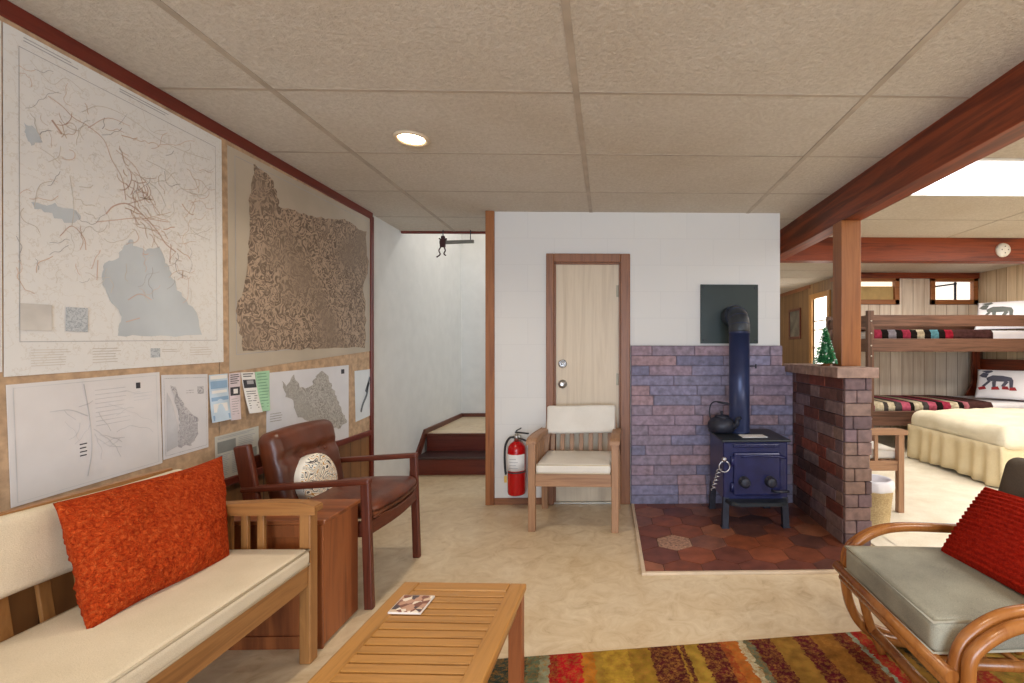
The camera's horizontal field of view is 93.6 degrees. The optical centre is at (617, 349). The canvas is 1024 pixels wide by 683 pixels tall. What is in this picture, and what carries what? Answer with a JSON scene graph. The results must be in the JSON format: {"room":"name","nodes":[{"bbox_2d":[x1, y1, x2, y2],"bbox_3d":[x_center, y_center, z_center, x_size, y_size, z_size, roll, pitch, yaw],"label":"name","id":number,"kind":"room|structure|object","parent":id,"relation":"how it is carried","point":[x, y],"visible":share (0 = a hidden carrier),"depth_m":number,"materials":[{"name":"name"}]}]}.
{"room":"basement living room","nodes":[
{"label":"basement living room","id":0,"kind":"room"},
{"bbox_2d":[0,16,460,635],"bbox_3d":[-1.913,-0.524,1.460,0.135,3.400,9.200,0,0,-1],"label":"wall","id":1,"kind":"structure","parent":0,"point":[417,292],"depth_m":3.86,"materials":[{"name":"white paint"}]},
{"bbox_2d":[0,21,1,371],"bbox_3d":[-1.839,-0.451,1.265,0.002,1.065,0.284,0,0,-1],"label":"paper chart","id":2,"kind":"object","parent":1,"relation":"attached to","point":[0,21],"visible":1,"depth_m":1.40,"materials":[{"name":"white paper"}]},
{"bbox_2d":[6,372,161,507],"bbox_3d":[-1.847,0.285,1.665,0.003,0.391,0.497,0,0,-1],"label":"map","id":3,"kind":"object","parent":1,"relation":"attached to","point":[64,435],"visible":1,"depth_m":1.61,"materials":[{"name":"white paper"}]},
{"bbox_2d":[3,22,223,376],"bbox_3d":[-1.850,-0.453,1.814,0.004,1.067,0.809,0,0,-1],"label":"map","id":4,"kind":"object","parent":1,"relation":"attached to","point":[113,248],"visible":1,"depth_m":1.68,"materials":[{"name":"paper"}]},
{"bbox_2d":[161,374,208,459],"bbox_3d":[-1.855,0.275,2.022,0.003,0.347,0.225,0,0,-1],"label":"chart","id":5,"kind":"object","parent":1,"relation":"attached to","point":[184,397],"visible":1,"depth_m":2.01,"materials":[{"name":"white paper"}]},
{"bbox_2d":[0,0,372,218],"bbox_3d":[-1.825,-1.028,0.292,0.026,0.055,6.660,0,0,-1],"label":"crown molding","id":6,"kind":"structure","parent":1,"relation":"attached to","point":[10,11],"depth_m":1.84,"materials":[{"name":"brown wood"}]},
{"bbox_2d":[209,374,231,422],"bbox_3d":[-1.851,0.223,2.194,0.017,0.221,0.113,0,0,-1],"label":"leaflet","id":7,"kind":"object","parent":1,"relation":"attached to","point":[218,383],"visible":1,"depth_m":2.19,"materials":[{"name":"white paper"}]},
{"bbox_2d":[229,373,240,419],"bbox_3d":[-1.855,0.225,2.286,0.014,0.228,0.071,0,0,-1],"label":"leaflet","id":8,"kind":"object","parent":1,"relation":"attached to","point":[234,378],"visible":1,"depth_m":2.28,"materials":[{"name":"white paper"}]},
{"bbox_2d":[215,426,258,477],"bbox_3d":[-1.861,0.504,2.308,0.002,0.219,0.274,0,0,-1],"label":"page","id":9,"kind":"object","parent":1,"relation":"attached to","point":[224,444],"visible":0.55,"depth_m":2.27,"materials":[{"name":"white paper"}]},
{"bbox_2d":[241,372,262,412],"bbox_3d":[-1.853,0.217,2.386,0.022,0.212,0.124,0,0,-1],"label":"leaflet","id":10,"kind":"object","parent":1,"relation":"attached to","point":[248,378],"visible":1,"depth_m":2.38,"materials":[{"name":"white paper"}]},
{"bbox_2d":[255,371,269,410],"bbox_3d":[-1.860,0.217,2.469,0.012,0.214,0.104,0,0,-1],"label":"leaflet","id":11,"kind":"object","parent":1,"relation":"attached to","point":[262,377],"visible":1,"depth_m":2.47,"materials":[{"name":"green paper"}]},
{"bbox_2d":[224,430,371,486],"bbox_3d":[-1.822,0.629,0.277,0.032,0.038,6.630,0,0,-1],"label":"chair rail","id":12,"kind":"object","parent":1,"relation":"attached to","point":[234,479],"visible":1,"depth_m":3.17,"materials":[{"name":"brown wood"}]},
{"bbox_2d":[227,145,369,371],"bbox_3d":[-1.874,-0.449,2.919,0.002,1.108,1.356,0,0,-1],"label":"map","id":13,"kind":"object","parent":1,"relation":"attached to","point":[299,257],"visible":1,"depth_m":2.69,"materials":[{"name":"paper"}]},
{"bbox_2d":[266,365,348,440],"bbox_3d":[-1.873,0.361,2.895,0.002,0.511,0.793,0,0,-1],"label":"map","id":14,"kind":"object","parent":1,"relation":"attached to","point":[304,395],"visible":0.85,"depth_m":2.87,"materials":[{"name":"paper"}]},
{"bbox_2d":[355,369,369,421],"bbox_3d":[-1.885,0.332,3.487,0.003,0.372,0.236,0,0,-1],"label":"chart","id":15,"kind":"object","parent":1,"relation":"attached to","point":[362,377],"visible":1,"depth_m":3.48,"materials":[{"name":"white paper"}]},
{"bbox_2d":[369,216,373,475],"bbox_3d":[-1.896,0.076,3.606,0.040,2.200,0.040,0,0,-1],"label":"trim","id":16,"kind":"structure","parent":1,"relation":"attached to","point":[371,437],"depth_m":3.59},
{"bbox_2d":[461,234,484,412],"bbox_3d":[-0.550,-0.524,5.980,3.050,3.400,0.120,0,0,-1],"label":"wall","id":17,"kind":"structure","parent":0,"point":[472,254],"depth_m":5.89,"materials":[{"name":"white paint"}]},
{"bbox_2d":[8,0,1023,293],"bbox_3d":[1.587,-1.079,3.034,7.100,0.053,12.200,0,0,-1],"label":"ceiling","id":18,"kind":"structure","parent":0,"point":[653,106],"depth_m":1.92,"materials":[{"name":"tile"}]},
{"bbox_2d":[392,130,429,147],"bbox_3d":[-1.024,-1.049,2.339,0.174,0.012,0.174,0,0,-1],"label":"recessed light","id":19,"kind":"object","parent":18,"relation":"in","point":[409,138],"visible":1,"depth_m":2.33,"materials":[{"name":"white glass"}]},
{"bbox_2d":[401,231,484,233],"bbox_3d":[-1.434,-1.051,4.191,0.972,0.028,0.030,0,0,-1],"label":"crown molding","id":20,"kind":"structure","parent":18,"relation":"attached to","point":[402,232],"depth_m":4.18,"materials":[{"name":"brown wood"}]},
{"bbox_2d":[439,230,473,243],"bbox_3d":[-1.412,-0.992,4.131,0.301,0.127,0.020,0,0,-1],"label":"bar","id":21,"kind":"object","parent":18,"relation":"attached to","point":[470,240],"visible":0.91,"depth_m":4.12,"materials":[{"name":"metal"}]},
{"bbox_2d":[436,236,446,256],"bbox_3d":[-1.536,-0.901,4.112,0.089,0.193,0.043,0,0,-1],"label":"ornament","id":22,"kind":"object","parent":21,"relation":"hanging from","point":[443,239],"visible":1,"depth_m":4.09,"materials":[{"name":"black metal"}]},
{"bbox_2d":[780,237,1023,263],"bbox_3d":[3.057,-0.951,4.480,3.900,0.229,0.130,0,0,-1],"label":"cross beam","id":23,"kind":"structure","parent":18,"relation":"attached to","point":[873,249],"depth_m":4.41,"materials":[{"name":"brown wood"}]},
{"bbox_2d":[995,243,1010,256],"bbox_3d":[3.623,-0.939,4.408,0.132,0.132,0.037,0,0,-1],"label":"smoke detector","id":24,"kind":"object","parent":23,"relation":"attached to","point":[1002,249],"visible":1,"depth_m":4.39,"materials":[{"name":"white plastic"}]},
{"bbox_2d":[780,60,1023,259],"bbox_3d":[1.563,-0.951,0.708,0.125,0.229,7.350,0,0,-1],"label":"beam","id":25,"kind":"structure","parent":18,"relation":"attached to","point":[991,120],"depth_m":2.25,"materials":[{"name":"brown wood"}]},
{"bbox_2d":[910,158,1023,196],"bbox_3d":[2.510,-1.048,2.893,1.210,0.011,0.600,0,0,-1],"label":"light panel","id":26,"kind":"object","parent":18,"relation":"attached to","point":[986,176],"visible":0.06,"depth_m":2.93,"materials":[{"name":"white plastic"}]},
{"bbox_2d":[186,475,885,682],"bbox_3d":[1.587,1.226,3.034,7.100,0.100,12.200,0,0,-1],"label":"floor","id":27,"kind":"structure","parent":0,"point":[587,590],"depth_m":2.33,"materials":[{"name":"carpet"}]},
{"bbox_2d":[0,468,322,682],"bbox_3d":[-1.384,0.806,1.046,0.546,0.741,1.516,0,0,-1],"label":"slatted bench","id":28,"kind":"object","parent":27,"relation":"on","point":[175,632],"visible":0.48,"depth_m":1.30,"materials":[{"name":"beige fabric"}]},
{"bbox_2d":[0,469,181,598],"bbox_3d":[-1.599,0.542,1.042,0.077,0.212,1.424,0,0,-1],"label":"cushion","id":29,"kind":"object","parent":28,"relation":"on","point":[33,552],"depth_m":1.28,"materials":[{"name":"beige fabric"}]},
{"bbox_2d":[53,456,228,628],"bbox_3d":[-1.475,0.584,1.551,0.240,0.324,0.671,0,0,-3],"label":"throw pillow","id":30,"kind":"object","parent":28,"relation":"on","point":[127,544],"visible":1,"depth_m":1.41,"materials":[{"name":"orange fabric"}]},
{"bbox_2d":[0,549,308,682],"bbox_3d":[-1.341,0.764,1.047,0.435,0.072,1.400,0,0,-1],"label":"seat cushion","id":31,"kind":"object","parent":28,"relation":"on","point":[140,643],"depth_m":1.24,"materials":[{"name":"beige fabric"}]},
{"bbox_2d":[228,499,360,649],"bbox_3d":[-1.387,0.923,1.979,0.466,0.506,0.273,0,0,-1],"label":"side table","id":32,"kind":"object","parent":27,"relation":"on","point":[337,521],"visible":0.27,"depth_m":1.86,"materials":[{"name":"brown wood"}]},
{"bbox_2d":[233,419,420,609],"bbox_3d":[-1.411,0.775,2.396,0.645,0.803,0.570,0,0,-1],"label":"leather armchair","id":33,"kind":"object","parent":27,"relation":"on","point":[383,498],"visible":0.68,"depth_m":2.21,"materials":[{"name":"brown leather"}]},
{"bbox_2d":[258,419,343,498],"bbox_3d":[-1.590,0.571,2.392,0.173,0.396,0.480,0,0,-1],"label":"cushion","id":34,"kind":"object","parent":33,"relation":"on","point":[281,450],"depth_m":2.23,"materials":[{"name":"brown leather"}]},
{"bbox_2d":[294,453,337,498],"bbox_3d":[-1.500,0.642,2.330,0.120,0.256,0.254,0,0,3],"label":"round pillow","id":35,"kind":"object","parent":33,"relation":"on","point":[316,466],"visible":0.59,"depth_m":2.28,"materials":[{"name":"beige fabric"}]},
{"bbox_2d":[309,476,416,518],"bbox_3d":[-1.367,0.748,2.397,0.549,0.119,0.500,0,0,-1],"label":"seat cushion","id":36,"kind":"object","parent":33,"relation":"on","point":[391,495],"depth_m":2.33,"materials":[{"name":"brown leather"}]},
{"bbox_2d":[409,413,484,475],"bbox_3d":[-0.524,0.984,5.145,2.832,0.385,1.550,0,0,-1],"label":"stairs","id":37,"kind":"structure","parent":27,"relation":"on","point":[456,444],"depth_m":4.69,"materials":[{"name":"brown wood"}]},
{"bbox_2d":[526,405,621,532],"bbox_3d":[-0.277,0.792,3.277,0.602,0.769,0.546,0,0,2],"label":"armchair","id":38,"kind":"object","parent":27,"relation":"on","point":[547,468],"visible":1,"depth_m":3.13,"materials":[{"name":"brown wood"}]},
{"bbox_2d":[536,451,610,472],"bbox_3d":[-0.278,0.764,3.234,0.486,0.072,0.435,0,0,2],"label":"seat cushion","id":39,"kind":"object","parent":38,"relation":"on","point":[552,461],"depth_m":3.07,"materials":[{"name":"beige fabric"}]},
{"bbox_2d":[547,405,615,433],"bbox_3d":[-0.269,0.514,3.492,0.510,0.212,0.077,0,0,2],"label":"cushion","id":40,"kind":"object","parent":38,"relation":"on","point":[580,419],"depth_m":3.47,"materials":[{"name":"beige fabric"}]},
{"bbox_2d":[631,503,843,575],"bbox_3d":[0.733,1.169,3.013,1.235,0.015,1.107,0,0,-1],"label":"hearth","id":41,"kind":"object","parent":27,"relation":"on","point":[672,539],"visible":0.87,"depth_m":2.86,"materials":[{"name":"tile"}]},
{"bbox_2d":[708,429,790,528],"bbox_3d":[0.902,0.875,3.232,0.455,0.579,0.523,0,0,-1],"label":"wood stove","id":42,"kind":"object","parent":41,"relation":"on","point":[756,476],"visible":1,"depth_m":3.06,"materials":[{"name":"blue metal"}]},
{"bbox_2d":[711,457,729,490],"bbox_3d":[0.664,0.796,3.021,0.129,0.211,0.037,0,0,-1],"label":"wire lifter","id":43,"kind":"object","parent":42,"relation":"hanging from","point":[724,459],"visible":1,"depth_m":3.02,"materials":[{"name":"silver metal"}]},
{"bbox_2d":[708,401,741,433],"bbox_3d":[0.756,0.475,3.339,0.228,0.221,0.200,0,0,8],"label":"kettle","id":44,"kind":"object","parent":42,"relation":"on","point":[721,423],"visible":0.99,"depth_m":3.27,"materials":[{"name":"metal"}]},
{"bbox_2d":[721,305,756,433],"bbox_3d":[0.890,0.128,3.433,0.198,0.916,0.306,0,0,-1],"label":"flue pipe","id":45,"kind":"object","parent":42,"relation":"on","point":[735,317],"visible":0.98,"depth_m":3.30,"materials":[{"name":"metal"}]},
{"bbox_2d":[739,434,766,437],"bbox_3d":[0.918,0.584,3.190,0.170,0.004,0.100,0,0,-3],"label":"card","id":46,"kind":"object","parent":42,"relation":"on","point":[741,435],"visible":1,"depth_m":3.20,"materials":[{"name":"white paper"}]},
{"bbox_2d":[725,499,787,506],"bbox_3d":[0.906,0.982,3.025,0.416,0.020,0.108,0,0,-1],"label":"shelf","id":47,"kind":"object","parent":42,"relation":"attached to","point":[733,502],"depth_m":2.99,"materials":[{"name":"metal"}]},
{"bbox_2d":[487,631,1023,682],"bbox_3d":[0.577,1.171,1.045,2.400,0.009,1.700,0,0,-7],"label":"area rug","id":48,"kind":"object","parent":27,"relation":"on","point":[846,657],"visible":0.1,"depth_m":1.75,"materials":[{"name":"multicoloured fabric"}]},
{"bbox_2d":[307,582,525,682],"bbox_3d":[-0.503,0.959,1.095,0.398,0.416,0.850,0,0,2],"label":"coffee table","id":49,"kind":"object","parent":48,"relation":"on","point":[460,636],"visible":0.91,"depth_m":1.24,"materials":[{"name":"brown wood"}]},
{"bbox_2d":[388,595,434,614],"bbox_3d":[-0.604,0.748,1.383,0.096,0.006,0.096,0,0,2],"label":"magazine","id":50,"kind":"object","parent":49,"relation":"on","point":[408,604],"visible":1,"depth_m":1.38,"materials":[{"name":"multicoloured paper"}]},
{"bbox_2d":[832,457,1023,682],"bbox_3d":[1.219,0.778,1.537,0.741,0.776,0.688,0,0,0],"label":"rattan chair","id":51,"kind":"object","parent":48,"relation":"on","point":[931,604],"visible":0.83,"depth_m":1.45,"materials":[{"name":"fabric"}]},
{"bbox_2d":[846,547,1023,651],"bbox_3d":[1.143,0.782,1.537,0.560,0.109,0.501,0,0,0],"label":"seat cushion","id":52,"kind":"object","parent":51,"relation":"on","point":[928,595],"depth_m":1.45,"materials":[{"name":"grey fabric"}]},
{"bbox_2d":[941,486,1023,594],"bbox_3d":[1.281,0.612,1.504,0.213,0.259,0.470,0,0,-3],"label":"throw pillow","id":53,"kind":"object","parent":51,"relation":"on","point":[988,538],"visible":1,"depth_m":1.53,"materials":[{"name":"red fabric"}]},
{"bbox_2d":[998,457,1023,497],"bbox_3d":[1.442,0.590,1.538,0.197,0.394,0.470,0,0,0],"label":"cushion","id":54,"kind":"object","parent":51,"relation":"on","point":[1012,480],"depth_m":1.69,"materials":[{"name":"grey fabric"}]},
{"bbox_2d":[871,435,998,546],"bbox_3d":[3.176,1.173,4.268,3.630,0.006,9.600,0,0,-1],"label":"floor","id":55,"kind":"structure","parent":27,"relation":"on","point":[933,493],"depth_m":3.73,"materials":[{"name":"beige carpet"}]},
{"bbox_2d":[869,474,894,525],"bbox_3d":[1.673,1.004,3.086,0.254,0.332,0.256,0,0,-1],"label":"basket","id":56,"kind":"object","parent":55,"relation":"on","point":[883,487],"visible":0.46,"depth_m":2.98,"materials":[{"name":"wicker"}]},
{"bbox_2d":[869,428,907,512],"bbox_3d":[1.802,0.786,3.659,0.546,0.769,0.602,0,0,-1],"label":"armchair","id":57,"kind":"object","parent":55,"relation":"on","point":[883,457],"visible":0.15,"depth_m":3.38,"materials":[{"name":"brown wood"}]},
{"bbox_2d":[870,441,894,458],"bbox_3d":[1.845,0.758,3.659,0.435,0.072,0.486,0,0,-1],"label":"seat cushion","id":58,"kind":"object","parent":57,"relation":"on","point":[884,452],"depth_m":3.42,"materials":[{"name":"beige fabric"}]},
{"bbox_2d":[826,310,1023,440],"bbox_3d":[3.893,0.360,5.869,2.120,1.620,1.049,0,0,-1],"label":"bunk bed","id":59,"kind":"object","parent":55,"relation":"on","point":[869,322],"visible":0.55,"depth_m":5.35,"materials":[{"name":"brown wood"}]},
{"bbox_2d":[861,331,1023,338],"bbox_3d":[3.893,-0.127,5.873,1.960,0.200,0.900,0,0,-1],"label":"mattress","id":60,"kind":"object","parent":59,"relation":"on","point":[996,334],"visible":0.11,"depth_m":5.44,"materials":[{"name":"white fabric"}]},
{"bbox_2d":[861,329,992,338],"bbox_3d":[3.619,-0.181,5.867,1.403,0.133,0.930,0,0,-1],"label":"striped blanket","id":61,"kind":"object","parent":60,"relation":"on","point":[960,333],"visible":0.7,"depth_m":5.41,"materials":[{"name":"multicoloured fabric"}]},
{"bbox_2d":[974,301,1023,329],"bbox_3d":[4.682,-0.422,5.699,0.234,0.349,0.543,0,0,-41],"label":"bed pillow","id":62,"kind":"object","parent":60,"relation":"on","point":[1009,307],"visible":0.69,"depth_m":5.68,"materials":[{"name":"fabric"}]},
{"bbox_2d":[953,396,1023,408],"bbox_3d":[3.893,0.713,5.873,1.960,0.200,0.900,0,0,-1],"label":"mattress","id":63,"kind":"object","parent":59,"relation":"on","point":[997,403],"visible":0.15,"depth_m":5.49,"materials":[{"name":"white fabric"}]},
{"bbox_2d":[874,395,992,410],"bbox_3d":[3.619,0.656,5.867,1.403,0.128,0.930,0,0,-1],"label":"striped blanket","id":64,"kind":"object","parent":63,"relation":"on","point":[881,402],"visible":0.64,"depth_m":5.43,"materials":[{"name":"multicoloured fabric"}]},
{"bbox_2d":[974,369,1023,399],"bbox_3d":[4.682,0.418,5.699,0.234,0.349,0.543,0,0,-41],"label":"bed pillow","id":65,"kind":"object","parent":63,"relation":"on","point":[999,384],"visible":1,"depth_m":5.67,"materials":[{"name":"fabric"}]},
{"bbox_2d":[907,424,1023,487],"bbox_3d":[4.066,0.930,4.556,1.816,0.480,1.284,0,0,-1],"label":"double bed","id":66,"kind":"object","parent":55,"relation":"on","point":[984,462],"visible":0.5,"depth_m":4.34,"materials":[{"name":"beige fabric"}]},
{"bbox_2d":[911,408,1023,449],"bbox_3d":[4.098,0.767,4.540,1.796,0.302,1.274,0,0,-1],"label":"comforter","id":67,"kind":"object","parent":66,"relation":"on","point":[1002,427],"visible":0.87,"depth_m":4.42,"materials":[{"name":"beige fabric"}]},
{"bbox_2d":[495,212,792,503],"bbox_3d":[0.200,0.060,3.647,2.273,2.231,0.176,0,0,-1],"label":"wall","id":68,"kind":"structure","parent":0,"point":[675,378],"depth_m":3.59,"materials":[{"name":"paint"}]},
{"bbox_2d":[485,211,494,504],"bbox_3d":[-0.969,0.060,3.638,0.065,2.231,0.165,0,0,-1],"label":"trim","id":69,"kind":"structure","parent":68,"relation":"attached to","point":[489,215],"depth_m":3.56,"materials":[{"name":"brown wood"}]},
{"bbox_2d":[504,428,528,495],"bbox_3d":[-0.741,0.824,3.486,0.153,0.494,0.149,0,0,37],"label":"fire extinguisher","id":70,"kind":"object","parent":68,"relation":"attached to","point":[516,456],"visible":0.99,"depth_m":3.44,"materials":[{"name":"red metal"}]},
{"bbox_2d":[494,498,541,504],"bbox_3d":[-0.740,1.151,3.578,0.390,0.050,0.015,0,0,-1],"label":"baseboard","id":71,"kind":"structure","parent":68,"relation":"attached to","point":[497,501],"depth_m":3.57,"materials":[{"name":"brown wood"}]},
{"bbox_2d":[546,253,629,504],"bbox_3d":[-0.224,0.221,3.641,0.639,1.910,0.171,0,0,-1],"label":"door","id":72,"kind":"structure","parent":68,"relation":"in","point":[588,297],"depth_m":3.62,"materials":[{"name":"brown wood"}]},
{"bbox_2d":[700,284,757,343],"bbox_3d":[0.859,-0.276,3.608,0.444,0.452,0.019,0,0,-1],"label":"metal plate","id":73,"kind":"object","parent":68,"relation":"attached to","point":[714,299],"visible":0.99,"depth_m":3.60,"materials":[{"name":"metal"}]},
{"bbox_2d":[780,278,832,365],"bbox_3d":[3.161,0.060,7.848,0.110,2.231,2.640,0,0,-1],"label":"wall","id":74,"kind":"structure","parent":0,"point":[794,351],"depth_m":8.01,"materials":[{"name":"brown wood"}]},
{"bbox_2d":[789,308,800,338],"bbox_3d":[3.088,-0.454,8.187,0.023,0.520,0.500,0,0,-1],"label":"picture","id":75,"kind":"object","parent":74,"relation":"attached to","point":[794,314],"visible":1,"depth_m":8.15,"materials":[{"name":"brown wood"}]},
{"bbox_2d":[790,311,798,336],"bbox_3d":[3.092,-0.454,8.187,0.010,0.450,0.430,0,0,-1],"label":"print","id":76,"kind":"object","parent":75,"relation":"attached to","point":[794,315],"depth_m":8.19},
{"bbox_2d":[780,277,832,296],"bbox_3d":[3.101,-1.024,7.802,0.012,0.061,2.530,0,0,-1],"label":"crown molding","id":77,"kind":"structure","parent":74,"relation":"attached to","point":[831,279],"depth_m":8.06,"materials":[{"name":"brown wood"}]},
{"bbox_2d":[809,290,830,363],"bbox_3d":[3.127,0.146,7.232,0.065,2.060,0.690,0,0,-1],"label":"door","id":78,"kind":"structure","parent":74,"relation":"in","point":[822,299],"depth_m":7.36,"materials":[{"name":"glass"}]},
{"bbox_2d":[783,363,878,545],"bbox_3d":[1.410,0.640,3.199,0.250,1.072,0.863,0,0,-1],"label":"wall","id":79,"kind":"structure","parent":0,"point":[832,424],"depth_m":2.93,"materials":[{"name":"red brick"}]},
{"bbox_2d":[813,327,837,365],"bbox_3d":[1.365,-0.025,3.088,0.154,0.257,0.151,0,0,-1],"label":"tree","id":80,"kind":"object","parent":79,"relation":"on","point":[825,354],"visible":1,"depth_m":3.06,"materials":[{"name":"green plant"}]},
{"bbox_2d":[833,220,860,365],"bbox_3d":[1.503,-0.366,3.082,0.129,0.940,0.120,0,0,-1],"label":"post","id":81,"kind":"object","parent":79,"relation":"on","point":[846,233],"depth_m":3.02,"materials":[{"name":"brown wood"}]},
{"bbox_2d":[861,279,977,429],"bbox_3d":[4.050,0.060,6.496,1.830,2.231,0.100,0,0,-1],"label":"wall","id":82,"kind":"structure","parent":0,"point":[900,373],"depth_m":6.45,"materials":[{"name":"beige wood"}]},
{"bbox_2d":[861,278,899,303],"bbox_3d":[3.545,-0.809,6.468,0.620,0.370,0.115,0,0,-1],"label":"window","id":83,"kind":"structure","parent":82,"relation":"in","point":[873,290],"depth_m":6.45,"materials":[{"name":"beige wood"}]},
{"bbox_2d":[861,286,892,299],"bbox_3d":[3.546,-0.779,6.461,0.500,0.190,0.010,0,0,-1],"label":"blind","id":84,"kind":"object","parent":83,"relation":"attached to","point":[867,292],"depth_m":6.46,"materials":[{"name":"beige fabric"}]},
{"bbox_2d":[861,273,979,278],"bbox_3d":[4.051,-1.017,6.429,1.830,0.076,0.035,0,0,-1],"label":"crown molding","id":85,"kind":"structure","parent":82,"relation":"attached to","point":[863,275],"depth_m":6.42,"materials":[{"name":"brown wood"}]},
{"bbox_2d":[930,278,977,304],"bbox_3d":[4.615,-0.809,6.491,0.660,0.370,0.115,0,0,-1],"label":"window","id":86,"kind":"structure","parent":82,"relation":"in","point":[943,291],"depth_m":6.46,"materials":[{"name":"beige wood"}]},
{"bbox_2d":[935,282,956,299],"bbox_3d":[4.510,-0.809,6.476,0.332,0.250,0.030,0,0,-1],"label":"window pane","id":87,"kind":"object","parent":86,"relation":"attached to","point":[943,290],"depth_m":6.50,"materials":[{"name":"glass"}]},
{"bbox_2d":[978,264,1023,359],"bbox_3d":[5.109,0.060,1.757,0.110,2.231,9.500,0,0,-1],"label":"wall","id":88,"kind":"structure","parent":0,"point":[1006,284],"depth_m":6.06,"materials":[{"name":"beige wood"}]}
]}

